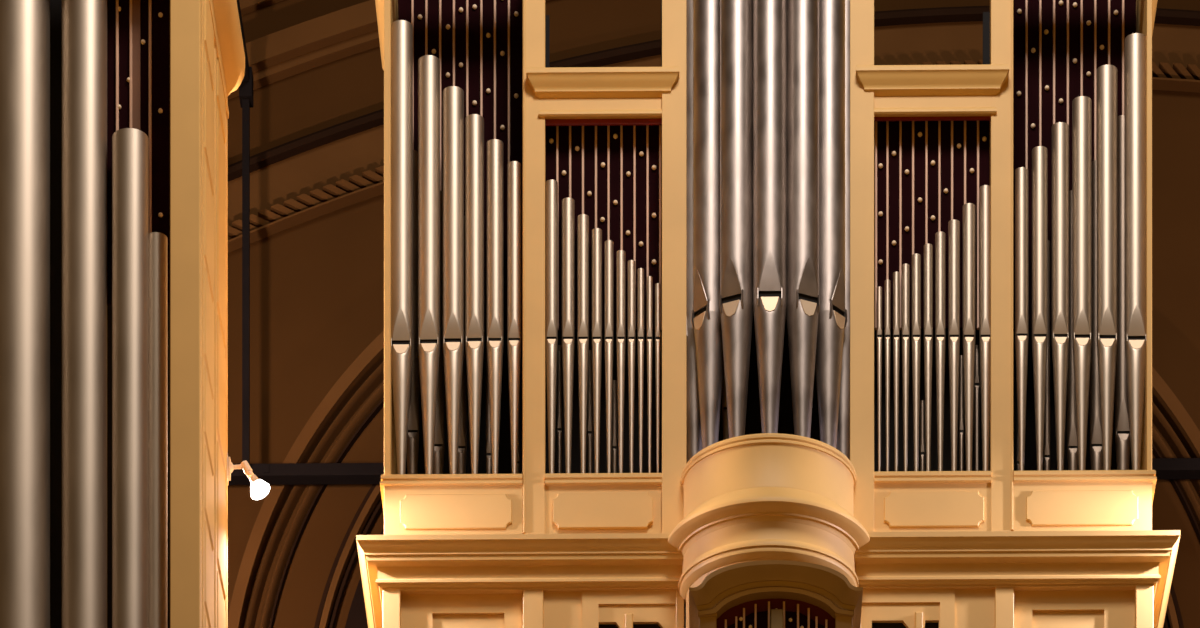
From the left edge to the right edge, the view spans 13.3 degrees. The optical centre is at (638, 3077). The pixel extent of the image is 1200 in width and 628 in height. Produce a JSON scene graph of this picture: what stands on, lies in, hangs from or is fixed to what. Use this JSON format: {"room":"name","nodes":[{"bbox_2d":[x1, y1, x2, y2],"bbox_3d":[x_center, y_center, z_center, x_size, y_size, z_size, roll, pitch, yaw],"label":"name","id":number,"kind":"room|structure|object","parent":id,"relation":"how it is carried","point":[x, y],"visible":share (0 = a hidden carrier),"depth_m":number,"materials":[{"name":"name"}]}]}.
{"room":"church organ loft","nodes":[
{"label":"church organ loft","id":0,"kind":"room"},
{"bbox_2d":[228,0,1199,627],"bbox_3d":[0.593,-15.150,28.845,18.500,10.500,0.300,0,0,1],"label":"wall","id":1,"kind":"structure","parent":0,"point":[317,284],"depth_m":28.72,"materials":[{"name":"brown paint"}]},
{"bbox_2d":[239,0,283,15],"bbox_3d":[2.157,-15.659,28.646,19.506,4.584,0.060,0,0,1],"label":"trim","id":2,"kind":"structure","parent":1,"relation":"attached to","point":[246,6],"depth_m":28.69,"materials":[{"name":"brown wood"}]},
{"bbox_2d":[228,331,383,627],"bbox_3d":[-1.109,-14.074,28.635,2.453,3.920,0.160,0,0,1],"label":"trim","id":3,"kind":"structure","parent":1,"relation":"attached to","point":[367,362],"depth_m":28.57,"materials":[{"name":"brown stone"}]},
{"bbox_2d":[246,361,383,627],"bbox_3d":[-1.062,-14.047,28.655,2.380,3.809,0.120,0,0,1],"label":"trim","id":4,"kind":"structure","parent":1,"relation":"attached to","point":[373,381],"depth_m":28.65,"materials":[{"name":"brown wood"}]},
{"bbox_2d":[259,382,383,627],"bbox_3d":[-1.022,-14.026,28.664,2.326,3.720,0.100,0,0,1],"label":"trim","id":5,"kind":"structure","parent":1,"relation":"attached to","point":[377,396],"depth_m":28.65,"materials":[{"name":"brown wood"}]},
{"bbox_2d":[246,0,397,72],"bbox_3d":[2.156,-15.390,28.596,19.044,4.519,0.160,0,0,1],"label":"trim","id":6,"kind":"structure","parent":1,"relation":"attached to","point":[320,32],"depth_m":28.57,"materials":[{"name":"brown wood"}]},
{"bbox_2d":[314,484,381,627],"bbox_3d":[-0.817,-13.913,28.652,2.032,3.253,0.120,0,0,1],"label":"trim","id":7,"kind":"structure","parent":1,"relation":"attached to","point":[375,497],"depth_m":28.60,"materials":[{"name":"brown wood"}]},
{"bbox_2d":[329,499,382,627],"bbox_3d":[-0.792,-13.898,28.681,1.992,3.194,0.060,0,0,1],"label":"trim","id":8,"kind":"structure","parent":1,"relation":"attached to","point":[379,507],"depth_m":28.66,"materials":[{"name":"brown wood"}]},
{"bbox_2d":[228,0,547,99],"bbox_3d":[2.157,-15.314,28.636,18.856,4.425,0.080,0,0,1],"label":"trim","id":9,"kind":"structure","parent":1,"relation":"attached to","point":[370,40],"depth_m":28.65,"materials":[{"name":"brown wood"}]},
{"bbox_2d":[228,21,1199,226],"bbox_3d":[2.157,-14.853,28.661,18.111,4.377,0.030,0,0,1],"label":"arch","id":10,"kind":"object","parent":1,"relation":"attached to","point":[279,182],"depth_m":28.67,"materials":[{"name":"brown stone"}]},
{"bbox_2d":[228,60,1199,252],"bbox_3d":[2.128,-14.676,28.622,17.703,4.205,0.110,0,0,1],"label":"trim","id":11,"kind":"structure","parent":1,"relation":"attached to","point":[332,198],"depth_m":28.64,"materials":[{"name":"brown stone"}]},
{"bbox_2d":[228,5,1199,181],"bbox_3d":[2.156,-14.947,28.626,18.163,4.256,0.100,0,0,1],"label":"trim","id":12,"kind":"structure","parent":1,"relation":"attached to","point":[960,14],"depth_m":28.62,"materials":[{"name":"brown wood"}]},
{"bbox_2d":[1163,615,1168,627],"bbox_3d":[2.010,-13.898,28.648,1.992,3.194,0.060,0,0,1],"label":"trim","id":13,"kind":"structure","parent":1,"relation":"attached to","point":[1165,625],"depth_m":28.61,"materials":[{"name":"brown wood"}]},
{"bbox_2d":[1166,583,1183,627],"bbox_3d":[2.035,-13.913,28.618,2.032,3.253,0.120,0,0,1],"label":"trim","id":14,"kind":"structure","parent":1,"relation":"attached to","point":[1171,615],"depth_m":28.55,"materials":[{"name":"brown wood"}]},
{"bbox_2d":[1152,367,1199,457],"bbox_3d":[2.326,-14.074,28.594,2.453,3.920,0.160,0,0,1],"label":"trim","id":15,"kind":"structure","parent":1,"relation":"attached to","point":[1163,397],"depth_m":28.50,"materials":[{"name":"brown stone"}]},
{"bbox_2d":[1152,401,1199,497],"bbox_3d":[2.279,-14.047,28.615,2.380,3.809,0.120,0,0,1],"label":"trim","id":16,"kind":"structure","parent":1,"relation":"attached to","point":[1158,419],"depth_m":28.59,"materials":[{"name":"brown wood"}]},
{"bbox_2d":[1152,425,1199,541],"bbox_3d":[2.239,-14.026,28.625,2.326,3.720,0.100,0,0,1],"label":"trim","id":17,"kind":"structure","parent":1,"relation":"attached to","point":[1157,440],"depth_m":28.59,"materials":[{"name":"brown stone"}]},
{"bbox_2d":[229,458,1199,484],"bbox_3d":[1.087,-14.350,28.285,14.500,0.066,0.108,0,0,1],"label":"tie beam","id":18,"kind":"structure","parent":0,"point":[1165,468],"depth_m":28.28,"materials":[{"name":"black metal"}]},
{"bbox_2d":[237,0,252,464],"bbox_3d":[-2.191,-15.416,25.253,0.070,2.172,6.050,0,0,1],"label":"hanging rod","id":19,"kind":"object","parent":18,"relation":"attached to","point":[246,86],"visible":0.73,"depth_m":28.19,"materials":[{"name":"black metal"}]},
{"bbox_3d":[0.558,-10.000,25.895,18.500,0.200,6.200,0,0,1],"label":"floor","id":20,"kind":"structure","parent":0,"visible":0},
{"bbox_2d":[50,0,244,627],"bbox_3d":[-2.617,-12.771,24.772,1.314,5.341,1.462,0,0,1],"label":"organ case","id":21,"kind":"object","parent":20,"relation":"on","point":[174,66],"visible":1,"depth_m":24.37,"materials":[{"name":"beige paint"}]},
{"bbox_2d":[0,0,49,627],"bbox_3d":[-2.931,-12.515,24.304,0.293,4.329,0.297,0,0,1],"label":"pipe","id":22,"kind":"object","parent":21,"relation":"on","point":[24,24],"visible":1,"depth_m":24.17,"materials":[{"name":"metal"}]},
{"bbox_2d":[62,0,106,627],"bbox_3d":[-2.619,-12.496,24.281,0.214,4.292,0.217,0,0,1],"label":"pipe","id":23,"kind":"object","parent":21,"relation":"on","point":[84,22],"visible":1,"depth_m":24.19,"materials":[{"name":"metal"}]},
{"bbox_2d":[112,128,147,627],"bbox_3d":[-2.399,-12.109,24.249,0.172,3.519,0.174,0,0,1],"label":"pipe","id":24,"kind":"object","parent":21,"relation":"on","point":[129,145],"visible":1,"depth_m":24.17,"materials":[{"name":"metal"}]},
{"bbox_2d":[107,0,169,304],"bbox_3d":[-2.384,-13.962,24.380,0.342,1.610,0.020,0,0,1],"label":"shade","id":25,"kind":"object","parent":21,"relation":"hanging from","point":[138,31],"depth_m":24.37,"materials":[{"name":"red metal"}]},
{"bbox_2d":[148,232,166,627],"bbox_3d":[-2.281,-11.887,24.298,0.106,3.075,0.107,0,0,1],"label":"pipe","id":26,"kind":"object","parent":21,"relation":"on","point":[157,241],"visible":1,"depth_m":24.25,"materials":[{"name":"metal"}]},
{"bbox_2d":[227,452,269,499],"bbox_3d":[-1.936,-12.893,25.475,0.219,0.215,0.106,0,0,1],"label":"spot lamp","id":27,"kind":"object","parent":21,"relation":"attached to","point":[260,488],"visible":1,"depth_m":25.46,"materials":[{"name":"white metal"}]},
{"bbox_2d":[241,460,253,477],"bbox_3d":[-1.942,-12.930,25.475,0.066,0.080,0.042,0,0,1],"label":"socket","id":28,"kind":"object","parent":27,"relation":"attached to","point":[245,465],"depth_m":25.46,"materials":[{"name":"metal"}]},
{"bbox_2d":[356,0,1179,627],"bbox_3d":[0.644,-13.124,25.954,4.144,6.048,1.625,0,0,1],"label":"organ case","id":29,"kind":"object","parent":20,"relation":"on","point":[1001,546],"visible":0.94,"depth_m":25.70,"materials":[{"name":"beige paint"}]},
{"bbox_2d":[391,20,412,473],"bbox_3d":[-1.192,-14.167,25.805,0.114,2.304,0.116,0,0,1],"label":"pipe","id":30,"kind":"object","parent":29,"relation":"on","point":[401,30],"visible":1,"depth_m":25.76,"materials":[{"name":"metal"}]},
{"bbox_2d":[407,150,418,473],"bbox_3d":[-1.146,-13.888,26.015,0.069,1.824,0.070,0,0,1],"label":"pipe","id":31,"kind":"object","parent":29,"relation":"on","point":[413,419],"visible":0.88,"depth_m":25.98,"materials":[{"name":"metal"}]},
{"bbox_2d":[418,55,439,473],"bbox_3d":[-1.053,-14.079,25.803,0.110,2.129,0.112,0,0,1],"label":"pipe","id":32,"kind":"object","parent":29,"relation":"on","point":[428,65],"visible":1,"depth_m":25.76,"materials":[{"name":"metal"}]},
{"bbox_2d":[433,190,443,473],"bbox_3d":[-1.019,-13.787,26.014,0.069,1.620,0.070,0,0,1],"label":"pipe","id":33,"kind":"object","parent":29,"relation":"on","point":[438,460],"visible":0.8,"depth_m":25.98,"materials":[{"name":"metal"}]},
{"bbox_2d":[443,86,463,473],"bbox_3d":[-0.931,-14.002,25.802,0.106,1.974,0.108,0,0,1],"label":"pipe","id":34,"kind":"object","parent":29,"relation":"on","point":[453,96],"visible":1,"depth_m":25.76,"materials":[{"name":"metal"}]},
{"bbox_2d":[398,0,521,332],"bbox_3d":[-0.909,-14.869,26.143,0.631,1.804,0.020,0,0,1],"label":"shade","id":35,"kind":"object","parent":29,"relation":"hanging from","point":[477,44],"depth_m":26.13,"materials":[{"name":"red metal"}]},
{"bbox_2d":[457,216,466,473],"bbox_3d":[-0.900,-13.725,26.012,0.057,1.497,0.058,0,0,1],"label":"pipe","id":36,"kind":"object","parent":29,"relation":"on","point":[462,445],"visible":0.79,"depth_m":25.99,"materials":[{"name":"metal"}]},
{"bbox_2d":[465,114,483,473],"bbox_3d":[-0.824,-13.933,25.801,0.094,1.837,0.096,0,0,1],"label":"pipe","id":37,"kind":"object","parent":29,"relation":"on","point":[474,123],"visible":1,"depth_m":25.77,"materials":[{"name":"metal"}]},
{"bbox_2d":[486,241,491,473],"bbox_3d":[-0.758,-13.665,26.011,0.032,1.376,0.033,0,0,1],"label":"pipe","id":38,"kind":"object","parent":29,"relation":"on","point":[488,434],"visible":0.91,"depth_m":26.00,"materials":[{"name":"metal"}]},
{"bbox_2d":[487,139,502,473],"bbox_3d":[-0.722,-13.871,25.800,0.084,1.714,0.086,0,0,1],"label":"pipe","id":39,"kind":"object","parent":29,"relation":"on","point":[494,146],"visible":1,"depth_m":25.77,"materials":[{"name":"metal"}]},
{"bbox_2d":[507,161,520,473],"bbox_3d":[-0.626,-13.818,25.799,0.070,1.607,0.071,0,0,1],"label":"pipe","id":40,"kind":"object","parent":29,"relation":"on","point":[513,167],"visible":1,"depth_m":25.77,"materials":[{"name":"metal"}]},
{"bbox_2d":[517,387,519,473],"bbox_3d":[-0.614,-13.640,26.009,0.026,1.326,0.027,0,0,1],"label":"pipe","id":41,"kind":"object","parent":29,"relation":"on","point":[518,446],"visible":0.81,"depth_m":26.00,"materials":[{"name":"metal"}]},
{"bbox_2d":[546,180,557,472],"bbox_3d":[-0.437,-13.767,25.777,0.062,1.504,0.063,0,0,1],"label":"pipe","id":42,"kind":"object","parent":29,"relation":"on","point":[551,185],"visible":1,"depth_m":25.75,"materials":[{"name":"metal"}]},
{"bbox_2d":[557,345,561,472],"bbox_3d":[-0.400,-13.378,25.926,0.024,0.802,0.025,0,0,1],"label":"pipe","id":43,"kind":"object","parent":29,"relation":"on","point":[559,351],"visible":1,"depth_m":25.92,"materials":[{"name":"metal"}]},
{"bbox_2d":[562,198,573,472],"bbox_3d":[-0.354,-13.721,25.776,0.064,1.413,0.065,0,0,1],"label":"pipe","id":44,"kind":"object","parent":29,"relation":"on","point":[567,203],"visible":1,"depth_m":25.75,"materials":[{"name":"metal"}]},
{"bbox_2d":[577,214,588,472],"bbox_3d":[-0.280,-13.680,25.775,0.058,1.331,0.059,0,0,1],"label":"pipe","id":45,"kind":"object","parent":29,"relation":"on","point":[582,219],"visible":1,"depth_m":25.76,"materials":[{"name":"metal"}]},
{"bbox_2d":[587,350,592,472],"bbox_3d":[-0.246,-13.364,25.925,0.026,0.776,0.027,0,0,1],"label":"pipe","id":46,"kind":"object","parent":29,"relation":"on","point":[590,374],"visible":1,"depth_m":25.92,"materials":[{"name":"metal"}]},
{"bbox_2d":[592,228,601,472],"bbox_3d":[-0.210,-13.646,25.774,0.052,1.262,0.052,0,0,1],"label":"pipe","id":47,"kind":"object","parent":29,"relation":"on","point":[596,232],"visible":1,"depth_m":25.76,"materials":[{"name":"metal"}]},
{"bbox_2d":[546,125,661,331],"bbox_3d":[-0.178,-14.358,25.854,0.608,1.081,0.020,0,0,1],"label":"shade","id":48,"kind":"object","parent":29,"relation":"hanging from","point":[612,175],"depth_m":25.84,"materials":[{"name":"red metal"}]},
{"bbox_2d":[604,240,612,472],"bbox_3d":[-0.150,-13.616,25.773,0.046,1.203,0.046,0,0,1],"label":"pipe","id":49,"kind":"object","parent":29,"relation":"on","point":[608,244],"visible":1,"depth_m":25.76,"materials":[{"name":"metal"}]},
{"bbox_2d":[612,380,616,472],"bbox_3d":[-0.123,-13.289,25.923,0.024,0.624,0.025,0,0,1],"label":"pipe","id":50,"kind":"object","parent":29,"relation":"on","point":[614,388],"visible":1,"depth_m":25.92,"materials":[{"name":"metal"}]},
{"bbox_2d":[616,250,624,472],"bbox_3d":[-0.090,-13.591,25.773,0.046,1.153,0.047,0,0,1],"label":"pipe","id":51,"kind":"object","parent":29,"relation":"on","point":[620,254],"visible":1,"depth_m":25.76,"materials":[{"name":"metal"}]},
{"bbox_2d":[628,260,634,472],"bbox_3d":[-0.037,-13.567,25.772,0.040,1.104,0.040,0,0,1],"label":"pipe","id":52,"kind":"object","parent":29,"relation":"on","point":[631,263],"visible":1,"depth_m":25.76,"materials":[{"name":"metal"}]},
{"bbox_2d":[637,268,643,472],"bbox_3d":[0.010,-13.547,25.771,0.034,1.065,0.035,0,0,1],"label":"pipe","id":53,"kind":"object","parent":29,"relation":"on","point":[640,272],"visible":1,"depth_m":25.76,"materials":[{"name":"metal"}]},
{"bbox_2d":[647,276,652,472],"bbox_3d":[0.054,-13.528,25.771,0.030,1.026,0.030,0,0,1],"label":"pipe","id":54,"kind":"object","parent":29,"relation":"on","point":[649,278],"visible":1,"depth_m":25.76,"materials":[{"name":"metal"}]},
{"bbox_2d":[655,283,659,472],"bbox_3d":[0.095,-13.510,25.770,0.028,0.991,0.028,0,0,1],"label":"pipe","id":55,"kind":"object","parent":29,"relation":"on","point":[657,285],"visible":1,"depth_m":25.76,"materials":[{"name":"metal"}]},
{"bbox_2d":[686,0,701,461],"bbox_3d":[0.279,-14.526,25.769,0.169,3.114,0.167,0,0,1],"label":"pipe","id":56,"kind":"object","parent":29,"relation":"on","point":[694,438],"visible":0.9,"depth_m":25.70,"materials":[{"name":"metal"}]},
{"bbox_2d":[691,0,723,448],"bbox_3d":[0.354,-14.526,25.619,0.169,3.114,0.166,0,0,-34],"label":"pipe","id":57,"kind":"object","parent":29,"relation":"on","point":[705,314],"visible":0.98,"depth_m":25.55,"materials":[{"name":"metal"}]},
{"bbox_2d":[722,364,728,439],"bbox_3d":[0.443,-13.369,25.816,0.045,0.842,0.046,0,0,1],"label":"pipe","id":58,"kind":"object","parent":29,"relation":"on","point":[724,401],"visible":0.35,"depth_m":25.80,"materials":[{"name":"metal"}]},
{"bbox_2d":[720,0,752,437],"bbox_3d":[0.485,-14.526,25.513,0.169,3.114,0.175,0,0,1],"label":"pipe","id":59,"kind":"object","parent":29,"relation":"on","point":[736,16],"visible":0.98,"depth_m":25.45,"materials":[{"name":"metal"}]},
{"bbox_2d":[753,0,786,432],"bbox_3d":[0.649,-14.526,25.478,0.167,3.114,0.170,0,0,1],"label":"pipe","id":60,"kind":"object","parent":29,"relation":"on","point":[769,16],"visible":0.99,"depth_m":25.41,"materials":[{"name":"metal"}]},
{"bbox_2d":[689,560,862,627],"bbox_3d":[0.626,-10.772,23.577,0.791,1.344,0.435,0,0,1],"label":"arch","id":61,"kind":"object","parent":29,"relation":"attached to","point":[769,593],"visible":1,"depth_m":23.46,"materials":[{"name":"beige paint"}]},
{"bbox_2d":[786,0,819,437],"bbox_3d":[0.813,-14.526,25.509,0.169,3.114,0.175,0,0,1],"label":"pipe","id":62,"kind":"object","parent":29,"relation":"on","point":[802,307],"visible":1,"depth_m":25.45,"materials":[{"name":"metal"}]},
{"bbox_2d":[815,0,847,447],"bbox_3d":[0.946,-14.526,25.612,0.169,3.114,0.166,0,0,35],"label":"pipe","id":63,"kind":"object","parent":29,"relation":"on","point":[832,318],"visible":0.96,"depth_m":25.54,"materials":[{"name":"metal"}]},
{"bbox_2d":[836,0,849,459],"bbox_3d":[1.025,-14.526,25.760,0.169,3.114,0.167,0,0,1],"label":"pipe","id":64,"kind":"object","parent":29,"relation":"on","point":[843,431],"visible":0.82,"depth_m":25.68,"materials":[{"name":"metal"}]},
{"bbox_2d":[877,287,881,470],"bbox_3d":[1.206,-13.498,25.757,0.028,0.967,0.028,0,0,1],"label":"pipe","id":65,"kind":"object","parent":29,"relation":"on","point":[879,289],"visible":1,"depth_m":25.75,"materials":[{"name":"metal"}]},
{"bbox_2d":[885,280,890,470],"bbox_3d":[1.247,-13.515,25.757,0.030,1.001,0.030,0,0,1],"label":"pipe","id":66,"kind":"object","parent":29,"relation":"on","point":[887,282],"visible":1,"depth_m":25.75,"materials":[{"name":"metal"}]},
{"bbox_2d":[893,272,899,470],"bbox_3d":[1.291,-13.534,25.756,0.034,1.039,0.035,0,0,1],"label":"pipe","id":67,"kind":"object","parent":29,"relation":"on","point":[896,275],"visible":1,"depth_m":25.75,"materials":[{"name":"metal"}]},
{"bbox_2d":[902,264,909,470],"bbox_3d":[1.337,-13.553,25.756,0.040,1.078,0.040,0,0,1],"label":"pipe","id":68,"kind":"object","parent":29,"relation":"on","point":[905,267],"visible":1,"depth_m":25.75,"materials":[{"name":"metal"}]},
{"bbox_2d":[912,253,920,470],"bbox_3d":[1.390,-13.577,25.755,0.046,1.126,0.047,0,0,1],"label":"pipe","id":69,"kind":"object","parent":29,"relation":"on","point":[916,258],"visible":1,"depth_m":25.74,"materials":[{"name":"metal"}]},
{"bbox_2d":[920,400,924,470],"bbox_3d":[1.430,-13.234,25.905,0.022,0.514,0.022,0,0,1],"label":"pipe","id":70,"kind":"object","parent":29,"relation":"on","point":[922,402],"visible":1,"depth_m":25.90,"materials":[{"name":"metal"}]},
{"bbox_2d":[924,244,932,470],"bbox_3d":[1.450,-13.602,25.754,0.046,1.175,0.046,0,0,1],"label":"pipe","id":71,"kind":"object","parent":29,"relation":"on","point":[928,248],"visible":1,"depth_m":25.74,"materials":[{"name":"metal"}]},
{"bbox_2d":[874,120,989,329],"bbox_3d":[1.476,-14.363,25.834,0.608,1.091,0.020,0,0,1],"label":"shade","id":72,"kind":"object","parent":29,"relation":"hanging from","point":[925,172],"depth_m":25.82,"materials":[{"name":"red metal"}]},
{"bbox_2d":[935,232,945,470],"bbox_3d":[1.511,-13.631,25.753,0.052,1.233,0.052,0,0,1],"label":"pipe","id":73,"kind":"object","parent":29,"relation":"on","point":[940,237],"visible":1,"depth_m":25.74,"materials":[{"name":"metal"}]},
{"bbox_2d":[948,220,959,470],"bbox_3d":[1.580,-13.660,25.753,0.058,1.291,0.059,0,0,1],"label":"pipe","id":74,"kind":"object","parent":29,"relation":"on","point":[953,225],"visible":1,"depth_m":25.73,"materials":[{"name":"metal"}]},
{"bbox_2d":[959,355,963,470],"bbox_3d":[1.626,-13.346,25.902,0.024,0.739,0.025,0,0,1],"label":"pipe","id":75,"kind":"object","parent":29,"relation":"on","point":[961,368],"visible":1,"depth_m":25.89,"materials":[{"name":"metal"}]},
{"bbox_2d":[963,203,974,470],"bbox_3d":[1.654,-13.700,25.752,0.064,1.372,0.065,0,0,1],"label":"pipe","id":76,"kind":"object","parent":29,"relation":"on","point":[968,208],"visible":1,"depth_m":25.73,"materials":[{"name":"metal"}]},
{"bbox_2d":[974,345,979,470],"bbox_3d":[1.704,-13.371,25.901,0.028,0.788,0.029,0,0,1],"label":"pipe","id":77,"kind":"object","parent":29,"relation":"on","point":[977,347],"visible":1,"depth_m":25.89,"materials":[{"name":"metal"}]},
{"bbox_2d":[979,185,989,470],"bbox_3d":[1.737,-13.745,25.751,0.062,1.462,0.063,0,0,1],"label":"pipe","id":78,"kind":"object","parent":29,"relation":"on","point":[984,191],"visible":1,"depth_m":25.73,"materials":[{"name":"metal"}]},
{"bbox_2d":[1016,377,1018,470],"bbox_3d":[1.921,-13.631,25.979,0.026,1.310,0.027,0,0,1],"label":"pipe","id":79,"kind":"object","parent":29,"relation":"on","point":[1017,438],"visible":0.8,"depth_m":25.97,"materials":[{"name":"metal"}]},
{"bbox_2d":[1015,167,1028,470],"bbox_3d":[1.920,-13.795,25.768,0.067,1.560,0.068,0,0,1],"label":"pipe","id":80,"kind":"object","parent":29,"relation":"on","point":[1021,173],"visible":1,"depth_m":25.75,"materials":[{"name":"metal"}]},
{"bbox_2d":[1032,146,1047,470],"bbox_3d":[2.010,-13.845,25.767,0.079,1.662,0.080,0,0,1],"label":"pipe","id":81,"kind":"object","parent":29,"relation":"on","point":[1039,153],"visible":1,"depth_m":25.74,"materials":[{"name":"metal"}]},
{"bbox_2d":[1044,240,1049,469],"bbox_3d":[2.063,-13.655,25.977,0.032,1.358,0.033,0,0,1],"label":"pipe","id":82,"kind":"object","parent":29,"relation":"on","point":[1047,392],"visible":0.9,"depth_m":25.97,"materials":[{"name":"metal"}]},
{"bbox_2d":[1052,122,1068,469],"bbox_3d":[2.113,-13.904,25.766,0.087,1.779,0.089,0,0,1],"label":"pipe","id":83,"kind":"object","parent":29,"relation":"on","point":[1060,130],"visible":1,"depth_m":25.73,"materials":[{"name":"metal"}]},
{"bbox_2d":[1067,190,1077,469],"bbox_3d":[2.194,-13.777,25.975,0.061,1.601,0.062,0,0,1],"label":"pipe","id":84,"kind":"object","parent":29,"relation":"on","point":[1072,447],"visible":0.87,"depth_m":25.95,"materials":[{"name":"metal"}]},
{"bbox_2d":[1014,0,1135,328],"bbox_3d":[2.215,-14.869,26.105,0.619,1.804,0.020,0,0,1],"label":"shade","id":85,"kind":"object","parent":29,"relation":"hanging from","point":[1060,46],"depth_m":26.09,"materials":[{"name":"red metal"}]},
{"bbox_2d":[1072,96,1091,469],"bbox_3d":[2.221,-13.967,25.765,0.097,1.905,0.099,0,0,1],"label":"pipe","id":86,"kind":"object","parent":29,"relation":"on","point":[1081,105],"visible":1,"depth_m":25.73,"materials":[{"name":"metal"}]},
{"bbox_2d":[1090,160,1102,469],"bbox_3d":[2.315,-13.851,25.974,0.073,1.748,0.074,0,0,1],"label":"pipe","id":87,"kind":"object","parent":29,"relation":"on","point":[1096,454],"visible":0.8,"depth_m":25.95,"materials":[{"name":"metal"}]},
{"bbox_2d":[1097,65,1116,469],"bbox_3d":[2.347,-14.044,25.763,0.104,2.060,0.106,0,0,1],"label":"pipe","id":88,"kind":"object","parent":29,"relation":"on","point":[1106,74],"visible":1,"depth_m":25.72,"materials":[{"name":"metal"}]},
{"bbox_2d":[1115,115,1130,469],"bbox_3d":[2.446,-13.963,25.972,0.081,1.972,0.082,0,0,1],"label":"pipe","id":89,"kind":"object","parent":29,"relation":"on","point":[1122,425],"visible":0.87,"depth_m":25.94,"materials":[{"name":"metal"}]},
{"bbox_2d":[1125,33,1145,469],"bbox_3d":[2.492,-14.121,25.761,0.113,2.214,0.115,0,0,1],"label":"pipe","id":90,"kind":"object","parent":29,"relation":"on","point":[1135,43],"visible":1,"depth_m":25.72,"materials":[{"name":"metal"}]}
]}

